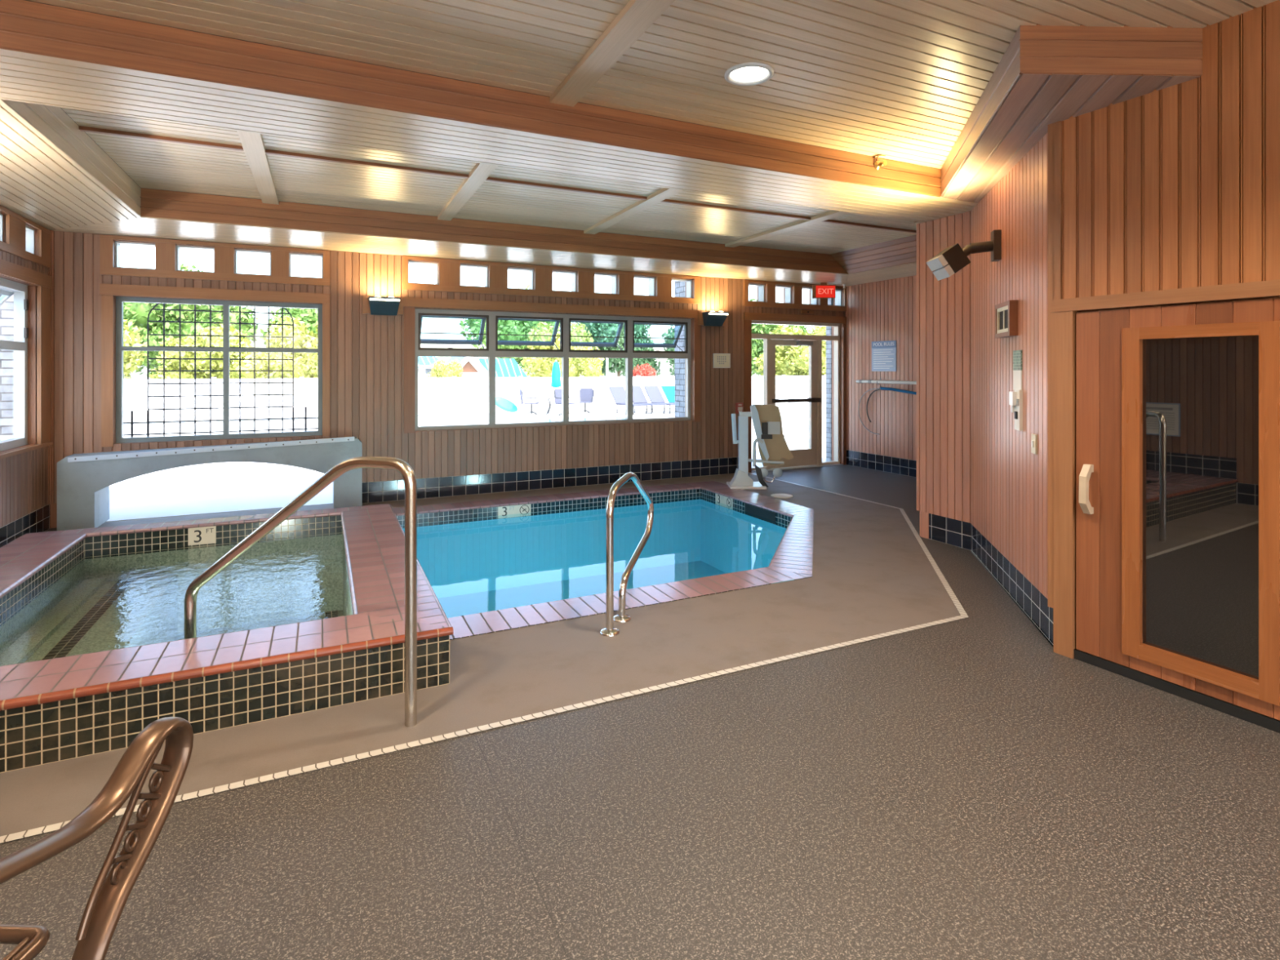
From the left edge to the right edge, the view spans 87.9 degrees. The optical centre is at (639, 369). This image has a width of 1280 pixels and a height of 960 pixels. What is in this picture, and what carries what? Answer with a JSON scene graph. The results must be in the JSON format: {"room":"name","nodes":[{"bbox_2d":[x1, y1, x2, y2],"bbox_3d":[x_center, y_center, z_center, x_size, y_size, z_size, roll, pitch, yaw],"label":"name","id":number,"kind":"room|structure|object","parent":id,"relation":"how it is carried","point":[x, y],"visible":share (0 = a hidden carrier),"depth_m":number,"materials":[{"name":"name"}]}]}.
{"room":"indoor swimming pool","nodes":[
{"label":"indoor swimming pool","id":0,"kind":"room"},
{"bbox_2d":[0,210,48,527],"bbox_3d":[-3.470,-0.050,1.333,0.150,3.300,12.200,0,0,-26],"label":"wall","id":1,"kind":"structure","parent":0,"point":[24,477],"depth_m":6.28,"materials":[{"name":"brown wood"}]},
{"bbox_2d":[0,277,28,451],"bbox_3d":[-5.544,-0.045,5.224,0.404,1.530,2.410,0,0,-26],"label":"window","id":2,"kind":"structure","parent":1,"relation":"in","point":[20,344],"depth_m":6.31,"materials":[{"name":"grey metal"}]},
{"bbox_2d":[0,213,34,253],"bbox_3d":[-5.380,-1.225,5.282,0.130,0.250,2.452,0,0,-26],"label":"window","id":3,"kind":"structure","parent":1,"relation":"in","point":[29,232],"depth_m":6.38,"materials":[{"name":"white glass"}]},
{"bbox_2d":[0,504,49,547],"bbox_3d":[-3.414,1.474,1.360,0.034,0.251,11.800,0,0,-26],"label":"baseboard","id":4,"kind":"structure","parent":1,"relation":"attached to","point":[37,521],"depth_m":6.18,"materials":[{"name":"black tile"}]},
{"bbox_2d":[0,204,52,458],"bbox_3d":[-5.340,-0.319,5.360,0.110,2.147,2.880,0,0,-26],"label":"trim","id":5,"kind":"structure","parent":1,"relation":"attached to","point":[15,244],"depth_m":6.43,"materials":[{"name":"brown wood"}]},
{"bbox_2d":[48,230,53,504],"bbox_3d":[-5.919,-0.025,6.672,0.034,2.750,0.046,0,0,-26],"label":"trim","id":6,"kind":"structure","parent":1,"relation":"attached to","point":[51,270],"depth_m":6.68,"materials":[{"name":"brown wood"}]},
{"bbox_2d":[57,436,362,530],"bbox_3d":[-4.585,1.187,7.341,2.767,0.827,0.538,0,0,-26],"label":"wall","id":7,"kind":"structure","parent":0,"point":[84,480],"depth_m":6.94,"materials":[{"name":"white paint"}]},
{"bbox_2d":[49,231,845,528],"bbox_3d":[-1.277,-0.050,9.066,10.780,3.300,0.260,0,0,-26],"label":"wall","id":8,"kind":"structure","parent":0,"point":[366,350],"depth_m":8.07,"materials":[{"name":"brown wood"}]},
{"bbox_2d":[101,294,329,447],"bbox_3d":[-4.604,0.014,7.331,2.138,1.572,0.040,0,0,-26],"label":"trim","id":9,"kind":"structure","parent":8,"relation":"attached to","point":[107,301],"depth_m":6.89,"materials":[{"name":"brown wood"}]},
{"bbox_2d":[115,296,322,443],"bbox_3d":[-4.649,0.003,7.445,1.963,1.545,0.075,0,0,-26],"label":"window","id":10,"kind":"structure","parent":8,"relation":"in","point":[120,348],"depth_m":7.41,"materials":[{"name":"grey metal"}]},
{"bbox_2d":[115,241,323,278],"bbox_3d":[-4.647,-1.205,7.454,1.969,0.280,0.140,0,0,-26],"label":"window","id":11,"kind":"structure","parent":8,"relation":"in","point":[117,244],"depth_m":7.31,"materials":[{"name":"glass"}]},
{"bbox_2d":[362,296,403,315],"bbox_3d":[-3.062,-0.765,7.931,0.460,0.220,0.253,0,0,-26],"label":"wall sconce","id":12,"kind":"object","parent":8,"relation":"attached to","point":[374,305],"visible":1,"depth_m":7.91,"materials":[{"name":"black metal"}]},
{"bbox_2d":[99,234,846,324],"bbox_3d":[-1.059,-1.082,9.028,10.020,0.620,0.058,0,0,-26],"label":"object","id":13,"kind":"structure","parent":8,"relation":"attached to","point":[165,249],"depth_m":8.38,"materials":[{"name":"brown wood"}]},
{"bbox_2d":[408,261,691,297],"bbox_3d":[-1.081,-1.205,9.160,4.053,0.280,0.140,0,0,-26],"label":"window","id":14,"kind":"structure","parent":8,"relation":"in","point":[531,271],"depth_m":9.15,"materials":[{"name":"glass"}]},
{"bbox_2d":[362,457,737,503],"bbox_3d":[-0.888,1.474,9.123,5.790,0.251,0.034,0,0,-26],"label":"baseboard","id":15,"kind":"structure","parent":8,"relation":"attached to","point":[453,486],"depth_m":8.89,"materials":[{"name":"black tile"}]},
{"bbox_2d":[414,308,690,431],"bbox_3d":[-1.107,0.003,9.304,3.970,1.525,0.396,0,0,-26],"label":"window","id":16,"kind":"structure","parent":8,"relation":"in","point":[491,351],"depth_m":9.13,"materials":[{"name":"grey metal"}]},
{"bbox_2d":[404,306,846,472],"bbox_3d":[0.281,0.414,9.668,7.050,2.372,0.040,0,0,-26],"label":"trim","id":17,"kind":"structure","parent":8,"relation":"attached to","point":[409,312],"depth_m":9.92,"materials":[{"name":"brown wood"}]},
{"bbox_2d":[697,311,728,326],"bbox_3d":[1.115,-0.765,9.929,0.460,0.220,0.253,0,0,-26],"label":"wall sconce","id":18,"kind":"object","parent":8,"relation":"attached to","point":[713,318],"visible":1,"depth_m":9.90,"materials":[{"name":"black metal"}]},
{"bbox_2d":[712,353,730,368],"bbox_3d":[1.244,-0.135,10.117,0.300,0.220,0.018,0,0,-26],"label":"plate","id":19,"kind":"object","parent":8,"relation":"attached to","point":[719,360],"visible":1,"depth_m":10.11,"materials":[{"name":"grey"}]},
{"bbox_2d":[717,355,725,364],"bbox_3d":[1.244,-0.144,10.113,0.154,0.122,0.002,0,0,-26],"label":"print","id":20,"kind":"object","parent":19,"relation":"attached to","point":[721,359],"depth_m":10.11,"materials":[{"name":"grey"}]},
{"bbox_2d":[735,402,743,413],"bbox_3d":[1.535,0.595,10.233,0.115,0.165,0.060,0,0,-26],"label":"station","id":21,"kind":"object","parent":8,"relation":"attached to","point":[739,406],"visible":0.99,"depth_m":10.22,"materials":[{"name":"white plastic"}]},
{"bbox_2d":[748,284,841,306],"bbox_3d":[2.502,-1.205,10.874,1.943,0.280,0.140,0,0,-26],"label":"window","id":22,"kind":"structure","parent":8,"relation":"in","point":[761,287],"depth_m":10.84,"materials":[{"name":"glass"}]},
{"bbox_2d":[751,320,843,472],"bbox_3d":[2.559,0.410,10.774,1.855,2.380,0.289,0,0,-26],"label":"door","id":23,"kind":"structure","parent":8,"relation":"in","point":[811,457],"depth_m":10.97,"materials":[{"name":"beige metal"}]},
{"bbox_2d":[800,310,813,314],"bbox_3d":[2.724,-0.935,10.806,0.240,0.050,0.055,0,0,-26],"label":"sensor","id":24,"kind":"object","parent":8,"relation":"attached to","point":[808,312],"visible":1,"depth_m":10.78,"materials":[{"name":"brown plastic"}]},
{"bbox_2d":[25,0,1038,253],"bbox_3d":[1.313,-1.810,3.593,11.630,0.180,12.950,0,0,-26],"label":"roof","id":25,"kind":"structure","parent":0,"point":[25,0],"depth_m":4.15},
{"bbox_2d":[0,0,1277,286],"bbox_3d":[1.302,-1.545,3.616,10.430,0.290,11.800,0,0,-26],"label":"ceiling","id":26,"kind":"structure","parent":0,"point":[899,80],"depth_m":3.96,"materials":[{"name":"brown wood"}]},
{"bbox_2d":[236,130,279,204],"bbox_3d":[-3.006,-1.653,5.219,0.140,0.035,2.950,0,0,-26],"label":"trim","id":27,"kind":"structure","parent":26,"relation":"attached to","point":[252,144],"depth_m":5.31,"materials":[{"name":"brown wood"}]},
{"bbox_2d":[437,163,497,220],"bbox_3d":[-1.508,-1.653,5.935,0.140,0.035,2.950,0,0,-26],"label":"trim","id":28,"kind":"structure","parent":26,"relation":"attached to","point":[480,172],"depth_m":6.04,"materials":[{"name":"brown wood"}]},
{"bbox_2d":[79,125,916,233],"bbox_3d":[-0.182,-1.658,6.320,8.135,0.024,0.040,0,0,-26],"label":"trim","id":29,"kind":"structure","parent":26,"relation":"attached to","point":[86,129],"depth_m":5.57,"materials":[{"name":"brown wood"}]},
{"bbox_2d":[549,0,675,106],"bbox_3d":[1.041,-1.613,0.836,0.150,0.035,7.010,0,0,-26],"label":"trim","id":30,"kind":"structure","parent":26,"relation":"attached to","point":[637,16],"depth_m":3.29,"materials":[{"name":"brown wood"}]},
{"bbox_2d":[583,187,682,234],"bbox_3d":[0.025,-1.653,6.668,0.140,0.035,2.950,0,0,-26],"label":"trim","id":31,"kind":"structure","parent":26,"relation":"attached to","point":[664,193],"depth_m":6.81,"materials":[{"name":"brown wood"}]},
{"bbox_2d":[724,62,773,85],"bbox_3d":[0.601,-1.638,3.657,0.270,0.044,0.270,0,0,-26],"label":"recessed light","id":32,"kind":"object","parent":26,"relation":"in","point":[751,73],"visible":0.92,"depth_m":3.66,"materials":[{"name":"glass"}]},
{"bbox_2d":[812,282,835,298],"bbox_3d":[2.961,-1.276,10.699,0.370,0.251,0.048,0,0,0],"label":"exit sign","id":33,"kind":"object","parent":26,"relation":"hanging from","point":[823,291],"visible":1,"depth_m":10.68,"materials":[{"name":"red plastic"}]},
{"bbox_2d":[0,464,1279,959],"bbox_3d":[1.281,1.600,3.661,10.430,0.001,11.900,0,0,-26],"label":"floor","id":34,"kind":"structure","parent":0,"point":[970,788],"depth_m":2.29,"materials":[{"name":"rubber"}]},
{"bbox_2d":[0,716,193,959],"bbox_3d":[-1.572,1.125,1.321,0.696,0.960,1.016,0,0,1],"label":"armchair","id":35,"kind":"object","parent":34,"relation":"on","point":[108,898],"visible":1,"depth_m":1.58,"materials":[{"name":"orange metal"}]},
{"bbox_2d":[0,472,960,836],"bbox_3d":[-0.936,1.600,6.026,8.470,0.001,5.720,0,0,-26],"label":"deck","id":36,"kind":"object","parent":34,"relation":"on","point":[872,575],"visible":0.62,"depth_m":3.80,"materials":[{"name":"beige concrete"}]},
{"bbox_2d":[0,503,453,773],"bbox_3d":[-3.079,1.766,4.275,3.069,0.908,3.470,0,0,-26],"label":"hot tub","id":37,"kind":"object","parent":36,"relation":"in","point":[95,651],"visible":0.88,"depth_m":4.00,"materials":[{"name":"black tile"}]},
{"bbox_2d":[184,456,417,727],"bbox_3d":[-1.668,1.276,3.198,1.383,1.748,0.053,0,0,18],"label":"handrail","id":38,"kind":"object","parent":37,"relation":"attached to","point":[407,473],"visible":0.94,"depth_m":3.00,"materials":[{"name":"silver metal"}]},
{"bbox_2d":[0,472,968,843],"bbox_3d":[-0.896,1.596,5.972,8.476,0.001,5.651,0,0,-26],"label":"trim","id":39,"kind":"structure","parent":36,"relation":"on","point":[33,832],"depth_m":3.06,"materials":[{"name":"white tile"}]},
{"bbox_2d":[392,480,813,639],"bbox_3d":[-0.076,2.098,6.703,4.472,1.004,4.100,0,0,-26],"label":"swimming pool","id":40,"kind":"object","parent":36,"relation":"in","point":[491,566],"visible":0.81,"depth_m":7.93,"materials":[{"name":"blue liquid"}]},
{"bbox_2d":[599,471,653,636],"bbox_3d":[-0.058,1.141,4.450,0.124,0.921,0.991,0,0,17],"label":"grab rail","id":41,"kind":"object","parent":36,"relation":"on","point":[609,630],"visible":1,"depth_m":4.12,"materials":[{"name":"silver metal"}]},
{"bbox_2d":[726,404,794,488],"bbox_3d":[1.656,1.035,9.093,0.890,1.130,0.420,0,0,0],"label":"lift","id":42,"kind":"object","parent":36,"relation":"on","point":[773,446],"visible":1,"depth_m":9.03,"materials":[{"name":"white plastic"}]},
{"bbox_2d":[770,493,793,497],"bbox_3d":[1.793,1.595,8.395,0.280,0.011,0.280,0,0,-26],"label":"drain","id":43,"kind":"object","parent":36,"relation":"on","point":[775,495],"visible":1,"depth_m":8.36,"materials":[{"name":"beige plastic"}]},
{"bbox_2d":[845,275,916,460],"bbox_3d":[4.402,-0.050,9.454,0.200,3.300,4.460,0,0,-26],"label":"wall","id":44,"kind":"structure","parent":0,"point":[886,310],"depth_m":10.44,"materials":[{"name":"red wood"}]},
{"bbox_2d":[845,449,916,477],"bbox_3d":[4.332,1.474,9.399,0.034,0.251,3.980,0,0,-26],"label":"baseboard","id":45,"kind":"structure","parent":44,"relation":"attached to","point":[906,467],"depth_m":10.45,"materials":[{"name":"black tile"}]},
{"bbox_2d":[871,340,896,371],"bbox_3d":[3.822,-0.210,10.413,0.014,0.475,0.500,0,0,-26],"label":"sign","id":46,"kind":"object","parent":44,"relation":"attached to","point":[883,353],"visible":1,"depth_m":10.39,"materials":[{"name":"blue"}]},
{"bbox_2d":[855,377,916,384],"bbox_3d":[4.218,0.182,9.483,0.094,0.109,3.070,0,0,-26],"label":"pole","id":47,"kind":"object","parent":44,"relation":"attached to","point":[869,381],"visible":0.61,"depth_m":10.29,"materials":[{"name":"white plastic"}]},
{"bbox_2d":[857,386,916,434],"bbox_3d":[4.223,0.641,9.472,0.091,0.770,3.049,0,0,-26],"label":"rescue crook","id":48,"kind":"object","parent":44,"relation":"attached to","point":[880,388],"visible":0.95,"depth_m":10.47,"materials":[{"name":"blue metal"}]},
{"bbox_2d":[916,133,1047,598],"bbox_3d":[3.813,-0.050,5.604,4.185,3.300,2.420,0,0,-26],"label":"wall","id":49,"kind":"structure","parent":0,"point":[973,467],"depth_m":5.19,"materials":[{"name":"red wood"}]},
{"bbox_2d":[0,0,941,274],"bbox_3d":[-0.407,-1.535,6.066,9.460,0.270,3.676,0,0,-26],"label":"ceiling beam","id":50,"kind":"structure","parent":49,"relation":"attached to","point":[25,26],"depth_m":4.12,"materials":[{"name":"brown wood"}]},
{"bbox_2d":[874,155,887,169],"bbox_3d":[1.837,-1.579,5.056,0.073,0.098,0.074,0,0,-26],"label":"sprinkler","id":51,"kind":"object","parent":50,"relation":"attached to","point":[877,165],"visible":1,"depth_m":5.06,"materials":[{"name":"gold metal"}]},
{"bbox_2d":[0,24,1202,274],"bbox_3d":[0.488,-1.537,5.321,8.497,0.275,5.780,0,0,-26],"label":"ceiling beam","id":52,"kind":"structure","parent":49,"relation":"attached to","point":[1037,49],"depth_m":3.23,"materials":[{"name":"brown wood"}]},
{"bbox_2d":[724,210,851,247],"bbox_3d":[1.830,-1.653,7.531,0.140,0.035,2.950,0,0,-26],"label":"trim","id":53,"kind":"structure","parent":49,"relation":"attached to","point":[833,214],"depth_m":7.71,"materials":[{"name":"brown wood"}]},
{"bbox_2d":[926,229,1001,280],"bbox_3d":[2.429,-0.852,4.967,0.517,0.357,0.184,0,0,-3],"label":"spotlight","id":54,"kind":"object","parent":49,"relation":"attached to","point":[953,259],"visible":1,"depth_m":4.89,"materials":[{"name":"brown metal"}]},
{"bbox_2d":[920,511,1053,644],"bbox_3d":[2.691,1.477,5.064,0.317,0.246,2.656,0,0,7],"label":"baseboard","id":55,"kind":"structure","parent":49,"relation":"attached to","point":[961,534],"depth_m":5.11,"materials":[{"name":"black tile"}]},
{"bbox_2d":[995,299,1017,337],"bbox_3d":[2.577,-0.350,4.667,0.060,0.240,0.370,0,0,15],"label":"air vent","id":56,"kind":"object","parent":49,"relation":"in","point":[1006,312],"visible":1,"depth_m":4.59,"materials":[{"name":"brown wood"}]},
{"bbox_2d":[1008,389,1022,431],"bbox_3d":[2.523,0.270,4.457,0.045,0.270,0.145,0,0,15],"label":"wall phone","id":57,"kind":"object","parent":49,"relation":"attached to","point":[1015,397],"visible":1,"depth_m":4.43,"materials":[{"name":"white plastic"}]},
{"bbox_2d":[1013,350,1022,390],"bbox_3d":[2.548,0.005,4.481,0.008,0.270,0.184,0,0,15],"label":"plaque","id":58,"kind":"object","parent":49,"relation":"attached to","point":[1017,354],"visible":0.93,"depth_m":4.47,"materials":[{"name":"white plastic"}]},
{"bbox_2d":[1031,433,1037,454],"bbox_3d":[2.453,0.463,4.139,0.018,0.120,0.084,0,0,15],"label":"light switch","id":59,"kind":"object","parent":49,"relation":"attached to","point":[1033,437],"visible":1,"depth_m":4.11,"materials":[{"name":"white plastic"}]},
{"bbox_2d":[1062,0,1279,312],"bbox_3d":[3.894,-0.100,1.250,0.300,3.400,5.887,0,0,-28],"label":"wall","id":60,"kind":"structure","parent":0,"point":[1176,186],"depth_m":3.23,"materials":[{"name":"orange wood"}]},
{"bbox_2d":[1047,120,1077,658],"bbox_3d":[2.675,0.100,3.221,0.068,3.000,1.340,0,0,-28],"label":"trim","id":61,"kind":"structure","parent":60,"relation":"attached to","point":[1061,326],"depth_m":3.74,"materials":[{"name":"brown wood"}]},
{"bbox_2d":[1051,279,1279,312],"bbox_3d":[2.832,-0.360,2.894,0.042,0.070,2.015,0,0,-28],"label":"trim","id":62,"kind":"structure","parent":60,"relation":"attached to","point":[1269,288],"depth_m":3.26,"materials":[{"name":"brown wood"}]},
{"bbox_2d":[1073,297,1279,733],"bbox_3d":[2.838,0.642,2.890,0.155,1.915,1.802,0,0,-28],"label":"door","id":63,"kind":"structure","parent":60,"relation":"in","point":[1178,406],"depth_m":3.23,"materials":[{"name":"brown wood"}]},
{"label":"outside","id":64,"kind":"structure","parent":0,"visible":0},
{"bbox_2d":[107,385,826,520],"bbox_3d":[0.392,1.620,22.357,100.000,0.001,100.000,0,0,-26],"label":"ground","id":65,"kind":"structure","parent":64,"point":[227,486],"depth_m":9.85,"materials":[{"name":"concrete"}]},
{"bbox_2d":[0,291,13,440],"bbox_3d":[-6.776,-0.040,7.041,0.850,3.320,0.650,0,0,-26],"label":"stone pier","id":66,"kind":"structure","parent":65,"relation":"on","point":[6,308],"depth_m":6.81,"materials":[{"name":"grey stone"}]},
{"bbox_2d":[123,319,149,379],"bbox_3d":[-19.074,-0.658,21.469,4.576,4.577,4.512,0,0,24],"label":"tree","id":67,"kind":"object","parent":65,"relation":"on","point":[129,357],"visible":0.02,"depth_m":22.13,"materials":[{"name":"yellow plant"}]},
{"bbox_2d":[123,262,258,409],"bbox_3d":[-17.741,-1.234,26.223,4.226,5.734,5.110,0,0,-1],"label":"tree","id":68,"kind":"object","parent":65,"relation":"on","point":[136,313],"visible":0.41,"depth_m":24.65,"materials":[{"name":"green plant"}]},
{"bbox_2d":[148,324,271,397],"bbox_3d":[-14.375,0.031,22.979,3.652,3.193,3.704,0,0,-3],"label":"tree","id":69,"kind":"object","parent":65,"relation":"on","point":[201,341],"visible":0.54,"depth_m":21.80,"materials":[{"name":"yellow plant"}]},
{"bbox_2d":[123,303,317,437],"bbox_3d":[-5.048,0.326,8.005,2.832,2.588,0.032,0,0,-26],"label":"trellis","id":70,"kind":"object","parent":65,"relation":"on","point":[293,417],"visible":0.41,"depth_m":7.98,"materials":[{"name":"black metal"}]},
{"bbox_2d":[258,307,317,347],"bbox_3d":[-12.995,-1.014,28.115,5.110,5.292,4.226,0,0,-19],"label":"tree","id":71,"kind":"object","parent":65,"relation":"on","point":[308,316],"visible":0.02,"depth_m":26.50,"materials":[{"name":"green plant"}]},
{"bbox_2d":[259,315,317,413],"bbox_3d":[-11.910,-0.181,24.285,3.486,3.619,3.438,0,0,-6],"label":"tree","id":72,"kind":"object","parent":65,"relation":"on","point":[305,364],"visible":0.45,"depth_m":23.48,"materials":[{"name":"yellow plant"}]},
{"bbox_2d":[417,356,439,377],"bbox_3d":[-17.384,0.210,49.327,5.000,2.820,9.000,0,0,-26],"label":"chalet","id":73,"kind":"object","parent":65,"relation":"on","point":[424,363],"visible":0.19,"depth_m":46.23,"materials":[{"name":"white"}]},
{"bbox_2d":[425,359,464,399],"bbox_3d":[-8.621,0.561,29.646,1.634,2.129,1.611,0,0,27],"label":"tree","id":74,"kind":"object","parent":65,"relation":"on","point":[440,370],"visible":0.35,"depth_m":29.37,"materials":[{"name":"yellow plant"}]},
{"bbox_2d":[440,356,497,399],"bbox_3d":[-10.132,0.396,37.526,3.292,2.448,5.550,0,0,-26],"label":"chalet","id":75,"kind":"object","parent":65,"relation":"on","point":[472,367],"visible":0.14,"depth_m":35.54,"materials":[{"name":"white"}]},
{"bbox_2d":[123,374,826,423],"bbox_3d":[0.469,0.930,26.833,56.000,1.380,0.110,0,0,-26],"label":"vinyl fence","id":76,"kind":"object","parent":65,"relation":"on","point":[134,390],"visible":0.3,"depth_m":23.00,"materials":[{"name":"white plastic"}]},
{"bbox_2d":[475,358,529,392],"bbox_3d":[-9.853,0.475,45.169,4.000,2.450,6.000,0,0,-26],"label":"chalet","id":77,"kind":"object","parent":65,"relation":"on","point":[504,367],"visible":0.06,"depth_m":44.49,"materials":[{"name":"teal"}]},
{"bbox_2d":[495,396,517,412],"bbox_3d":[-4.817,1.250,23.746,0.916,0.562,0.211,0,0,-26],"label":"float","id":78,"kind":"object","parent":65,"relation":"on","point":[504,404],"visible":0.89,"depth_m":23.70,"materials":[{"name":"plastic"}]},
{"bbox_2d":[458,284,559,372],"bbox_3d":[-11.105,-3.045,58.929,9.997,9.372,8.269,0,0,-20],"label":"tree","id":79,"kind":"object","parent":65,"relation":"on","point":[504,326],"visible":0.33,"depth_m":56.01,"materials":[{"name":"green plant"}]},
{"bbox_2d":[519,388,538,415],"bbox_3d":[-3.951,1.157,23.642,0.660,0.935,0.592,0,0,-4],"label":"patio chair","id":80,"kind":"object","parent":65,"relation":"on","point":[520,389],"visible":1,"depth_m":23.56,"materials":[{"name":"plastic"}]},
{"bbox_2d":[549,360,561,414],"bbox_3d":[-3.063,0.635,24.252,0.500,1.970,0.500,0,0,-26],"label":"closed umbrella","id":81,"kind":"object","parent":65,"relation":"on","point":[556,376],"visible":0.95,"depth_m":24.13,"materials":[{"name":"teal fabric"}]},
{"bbox_2d":[540,395,571,414],"bbox_3d":[-3.063,1.294,24.252,1.120,0.668,1.120,0,0,-26],"label":"patio table","id":82,"kind":"object","parent":65,"relation":"on","point":[546,396],"visible":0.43,"depth_m":23.99,"materials":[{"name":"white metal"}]},
{"bbox_2d":[520,321,604,377],"bbox_3d":[-3.881,-0.393,32.593,3.704,4.045,3.652,0,0,22],"label":"tree","id":83,"kind":"object","parent":65,"relation":"on","point":[541,366],"visible":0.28,"depth_m":32.09,"materials":[{"name":"yellow plant"}]},
{"bbox_2d":[553,388,577,415],"bbox_3d":[-2.648,1.157,23.437,0.592,0.935,0.660,0,0,-43],"label":"patio chair","id":84,"kind":"object","parent":65,"relation":"on","point":[557,393],"visible":0.47,"depth_m":23.52,"materials":[{"name":"plastic"}]},
{"bbox_2d":[512,414,639,422],"bbox_3d":[-1.910,1.595,21.145,3.600,0.050,2.800,0,0,-26],"label":"pool","id":85,"kind":"object","parent":65,"relation":"on","point":[548,419],"visible":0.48,"depth_m":21.74,"materials":[{"name":"liquid"}]},
{"bbox_2d":[560,340,604,396],"bbox_3d":[-2.618,0.190,28.498,2.148,2.874,2.179,0,0,0],"label":"tree","id":86,"kind":"object","parent":65,"relation":"on","point":[585,366],"visible":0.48,"depth_m":27.82,"materials":[{"name":"yellow plant"}]},
{"bbox_2d":[576,387,594,413],"bbox_3d":[-2.002,1.157,24.404,0.592,0.935,0.660,0,0,3],"label":"patio chair","id":87,"kind":"object","parent":65,"relation":"on","point":[586,395],"visible":0.95,"depth_m":24.65,"materials":[{"name":"plastic"}]},
{"bbox_2d":[600,358,613,413],"bbox_3d":[-1.224,0.585,24.577,0.480,2.070,0.480,0,0,-26],"label":"umbrella pole","id":88,"kind":"object","parent":65,"relation":"on","point":[606,411],"visible":0.88,"depth_m":24.55,"materials":[{"name":"white metal"}]},
{"bbox_2d":[576,322,661,377],"bbox_3d":[-1.139,-1.076,34.993,4.304,5.417,3.578,0,0,-26],"label":"tree","id":89,"kind":"object","parent":65,"relation":"on","point":[595,329],"visible":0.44,"depth_m":34.34,"materials":[{"name":"green plant"}]},
{"bbox_2d":[608,386,648,414],"bbox_3d":[-0.433,1.127,24.477,0.640,0.986,1.730,0,0,-34],"label":"sun lounger","id":90,"kind":"object","parent":65,"relation":"on","point":[618,393],"visible":0.72,"depth_m":24.85,"materials":[{"name":"plastic"}]},
{"bbox_2d":[632,363,656,399],"bbox_3d":[0.111,0.663,28.194,1.171,1.922,1.400,0,0,-36],"label":"shrub","id":91,"kind":"object","parent":65,"relation":"on","point":[643,370],"visible":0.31,"depth_m":27.86,"materials":[{"name":"red plant"}]},
{"bbox_2d":[632,386,666,414],"bbox_3d":[0.216,1.127,24.788,0.640,0.986,1.730,0,0,-34],"label":"sun lounger","id":92,"kind":"object","parent":65,"relation":"on","point":[638,397],"visible":0.8,"depth_m":25.17,"materials":[{"name":"plastic"}]},
{"bbox_2d":[644,386,675,413],"bbox_3d":[0.891,1.127,25.000,0.640,0.986,1.730,0,0,-34],"label":"sun lounger","id":93,"kind":"object","parent":65,"relation":"on","point":[654,393],"visible":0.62,"depth_m":25.41,"materials":[{"name":"plastic"}]},
{"bbox_2d":[661,325,675,376],"bbox_3d":[2.730,-0.852,33.376,3.578,4.966,4.304,0,0,-28],"label":"tree","id":94,"kind":"object","parent":65,"relation":"on","point":[671,334],"visible":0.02,"depth_m":33.15,"materials":[{"name":"green plant"}]},
{"bbox_2d":[661,386,675,403],"bbox_3d":[1.566,1.127,25.211,0.640,0.986,1.730,0,0,-34],"label":"sun lounger","id":95,"kind":"object","parent":65,"relation":"on","point":[669,391],"visible":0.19,"depth_m":25.65,"materials":[{"name":"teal fabric"}]},
{"bbox_2d":[675,281,684,417],"bbox_3d":[0.956,-0.040,10.517,0.700,3.320,0.410,0,0,-26],"label":"stone pier","id":96,"kind":"structure","parent":65,"relation":"on","point":[679,286],"depth_m":10.38,"materials":[{"name":"stone"}]},
{"bbox_2d":[751,391,791,417],"bbox_3d":[4.162,1.170,21.777,1.300,0.900,0.900,0,0,-26],"label":"base cabinet","id":97,"kind":"object","parent":65,"relation":"on","point":[757,396],"visible":0.35,"depth_m":21.57,"materials":[{"name":"white metal"}]},
{"bbox_2d":[751,391,791,394],"bbox_3d":[4.162,0.750,21.777,1.300,0.060,0.900,0,0,-26],"label":"countertop","id":98,"kind":"structure","parent":97,"relation":"on","point":[753,392],"depth_m":21.46,"materials":[{"name":"white"}]},
{"bbox_2d":[749,297,808,376],"bbox_3d":[7.701,-1.398,40.182,4.594,6.064,5.554,0,0,45],"label":"tree","id":99,"kind":"object","parent":65,"relation":"on","point":[757,344],"visible":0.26,"depth_m":38.59,"materials":[{"name":"green plant"}]},
{"bbox_2d":[753,324,826,384],"bbox_3d":[8.143,-0.340,32.394,4.727,3.938,4.794,0,0,-30],"label":"tree","id":100,"kind":"object","parent":65,"relation":"on","point":[789,360],"visible":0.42,"depth_m":31.86,"materials":[{"name":"yellow plant"}]},
{"bbox_2d":[781,416,825,438],"bbox_3d":[3.950,1.390,16.078,1.000,0.460,0.400,0,0,-26],"label":"bench","id":101,"kind":"object","parent":65,"relation":"on","point":[792,419],"visible":0.59,"depth_m":15.92,"materials":[{"name":"grey metal"}]},
{"bbox_2d":[782,388,826,417],"bbox_3d":[5.714,1.135,22.297,1.650,0.970,0.900,0,0,-26],"label":"base cabinet","id":102,"kind":"object","parent":65,"relation":"on","point":[801,409],"visible":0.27,"depth_m":21.83,"materials":[{"name":"white"}]},
{"bbox_2d":[782,388,826,392],"bbox_3d":[5.714,0.705,22.297,1.650,0.110,0.900,0,0,-26],"label":"countertop","id":103,"kind":"structure","parent":102,"relation":"on","point":[793,390],"depth_m":21.89,"materials":[{"name":"white"}]},
{"bbox_2d":[826,298,833,461],"bbox_3d":[3.579,-0.040,11.616,0.720,3.320,0.130,0,0,-26],"label":"stone pier","id":104,"kind":"structure","parent":65,"relation":"on","point":[830,301],"depth_m":11.45,"materials":[{"name":"stone"}]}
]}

